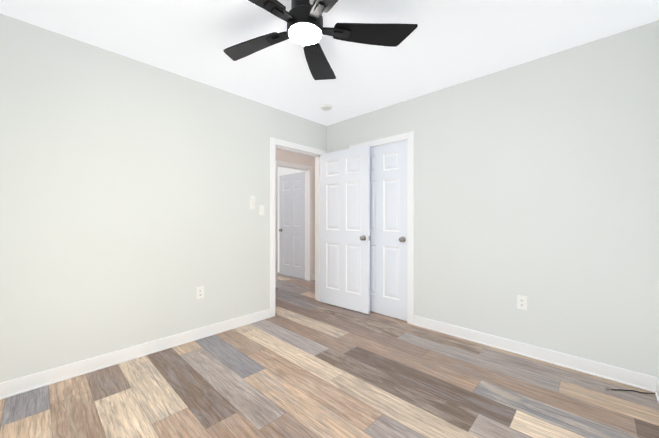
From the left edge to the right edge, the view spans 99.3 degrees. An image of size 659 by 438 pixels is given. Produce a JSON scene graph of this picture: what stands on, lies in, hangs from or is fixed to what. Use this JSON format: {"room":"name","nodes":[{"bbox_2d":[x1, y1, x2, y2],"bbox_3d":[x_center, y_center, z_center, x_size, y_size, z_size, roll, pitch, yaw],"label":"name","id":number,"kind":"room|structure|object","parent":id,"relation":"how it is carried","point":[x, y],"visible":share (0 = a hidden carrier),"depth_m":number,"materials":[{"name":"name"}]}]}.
{"room":"empty bedroom","nodes":[
{"label":"empty bedroom","id":0,"kind":"room"},
{"bbox_2d":[0,13,326,382],"bbox_3d":[-1.400,-0.084,2.643,0.120,2.480,3.820,0,0,44],"label":"wall","id":1,"kind":"structure","parent":0,"point":[129,187],"depth_m":2.24,"materials":[{"name":"paint"}]},
{"bbox_2d":[0,309,269,399],"bbox_3d":[-1.308,1.104,2.639,0.021,0.104,3.700,0,0,44],"label":"baseboard","id":2,"kind":"structure","parent":1,"relation":"attached to","point":[17,386],"depth_m":2.22,"materials":[{"name":"white wood"}]},
{"bbox_2d":[196,286,203,298],"bbox_3d":[-1.250,0.711,2.708,0.008,0.116,0.072,0,0,44],"label":"electrical outlet","id":3,"kind":"object","parent":1,"relation":"attached to","point":[199,292],"visible":1,"depth_m":2.70,"materials":[{"name":"white plastic"}]},
{"bbox_2d":[250,196,254,208],"bbox_3d":[-0.852,-0.185,3.115,0.022,0.150,0.060,0,0,44],"label":"remote holder","id":4,"kind":"object","parent":1,"relation":"attached to","point":[252,202],"visible":0.98,"depth_m":3.10,"materials":[{"name":"white plastic"}]},
{"bbox_2d":[259,205,263,214],"bbox_3d":[-0.777,-0.100,3.202,0.011,0.116,0.072,0,0,44],"label":"switch plate","id":5,"kind":"object","parent":1,"relation":"attached to","point":[261,209],"visible":1,"depth_m":3.20,"materials":[{"name":"white plastic"}]},
{"bbox_2d":[270,137,325,317],"bbox_3d":[-0.425,0.097,3.667,0.154,2.114,0.935,0,0,44],"label":"door frame","id":6,"kind":"structure","parent":1,"relation":"attached to","point":[275,141],"depth_m":3.49,"materials":[{"name":"white wood"}]},
{"bbox_2d":[320,145,369,313],"bbox_3d":[0.178,0.126,3.635,0.796,2.040,0.151,0,0,41],"label":"bedroom door","id":7,"kind":"structure","parent":1,"relation":"in","point":[344,228],"depth_m":3.59,"materials":[{"name":"white wood"}]},
{"bbox_2d":[278,167,304,271],"bbox_3d":[-1.170,-0.089,6.206,2.260,2.480,0.120,0,0,44],"label":"wall","id":8,"kind":"structure","parent":0,"point":[283,171],"depth_m":5.99,"materials":[{"name":"white paint"}]},
{"bbox_2d":[279,172,304,278],"bbox_3d":[-0.741,0.123,5.575,0.771,2.040,0.151,0,0,42],"label":"door","id":9,"kind":"structure","parent":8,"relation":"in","point":[291,225],"depth_m":5.54,"materials":[{"name":"white wood"}]},
{"bbox_2d":[275,148,314,273],"bbox_3d":[-1.783,-0.086,3.836,0.120,2.480,5.020,0,0,44],"label":"wall","id":10,"kind":"structure","parent":0,"point":[292,157],"depth_m":5.13,"materials":[{"name":"paint"}]},
{"bbox_2d":[275,160,312,287],"bbox_3d":[-0.667,0.086,4.996,0.137,2.134,0.868,0,0,44],"label":"door frame","id":11,"kind":"structure","parent":10,"relation":"attached to","point":[293,165],"depth_m":5.23,"materials":[{"name":"white wood"}]},
{"bbox_2d":[0,272,658,437],"bbox_3d":[-1.088,1.205,3.176,6.800,0.100,5.020,0,0,44],"label":"floor","id":12,"kind":"structure","parent":0,"point":[302,363],"depth_m":1.87,"materials":[{"name":"wood"}]},
{"bbox_2d":[611,389,654,393],"bbox_3d":[2.024,1.150,1.867,0.221,0.012,0.135,0,0,44],"label":"cable","id":13,"kind":"object","parent":12,"relation":"on","point":[633,390],"visible":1,"depth_m":1.88,"materials":[{"name":"grey rubber"}]},
{"bbox_2d":[0,0,658,125],"bbox_3d":[-1.088,-1.375,3.172,6.800,0.100,5.020,0,0,44],"label":"ceiling","id":14,"kind":"structure","parent":0,"point":[445,44],"depth_m":2.06,"materials":[{"name":"paint"}]},
{"bbox_2d":[223,0,417,79],"bbox_3d":[-0.190,-1.201,1.667,1.273,0.242,1.272,0,0,44],"label":"fan","id":15,"kind":"object","parent":14,"relation":"hanging from","point":[303,19],"visible":1,"depth_m":1.70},
{"bbox_2d":[321,104,331,110],"bbox_3d":[-0.037,-1.306,3.290,0.136,0.038,0.136,0,0,44],"label":"smoke detector","id":16,"kind":"object","parent":14,"relation":"attached to","point":[326,107],"visible":1,"depth_m":3.25,"materials":[{"name":"white plastic"}]},
{"bbox_2d":[327,20,658,377],"bbox_3d":[1.117,-0.085,2.966,3.080,2.480,0.120,0,0,44],"label":"wall","id":17,"kind":"structure","parent":0,"point":[536,182],"depth_m":2.27,"materials":[{"name":"paint"}]},
{"bbox_2d":[349,131,413,324],"bbox_3d":[0.592,0.098,3.372,0.908,2.114,0.017,0,0,44],"label":"trim","id":18,"kind":"structure","parent":17,"relation":"attached to","point":[409,136],"depth_m":3.08,"materials":[{"name":"white wood"}]},
{"bbox_2d":[370,140,407,320],"bbox_3d":[0.615,0.126,3.402,0.769,2.040,0.151,0,0,44],"label":"closet door","id":19,"kind":"structure","parent":17,"relation":"in","point":[388,222],"depth_m":3.30,"materials":[{"name":"white wood"}]},
{"bbox_2d":[517,295,526,309],"bbox_3d":[1.638,0.711,2.383,0.072,0.116,0.008,0,0,44],"label":"electrical outlet","id":20,"kind":"object","parent":17,"relation":"attached to","point":[522,302],"visible":1,"depth_m":2.38,"materials":[{"name":"white plastic"}]},
{"bbox_2d":[413,315,656,392],"bbox_3d":[1.069,1.103,2.917,3.080,0.104,0.021,0,0,44],"label":"baseboard","id":21,"kind":"structure","parent":17,"relation":"attached to","point":[646,382],"depth_m":2.25,"materials":[{"name":"white wood"}]},
{"bbox_3d":[0.959,-0.081,0.480,0.120,2.480,3.940,0,0,44],"label":"wall","id":22,"kind":"structure","parent":0,"visible":0},
{"bbox_2d":[655,377,658,403],"bbox_3d":[0.908,1.107,0.530,0.021,0.104,3.700,0,0,44],"label":"baseboard","id":23,"kind":"structure","parent":22,"relation":"attached to","point":[657,388],"depth_m":1.82,"materials":[{"name":"white wood"}]}
]}

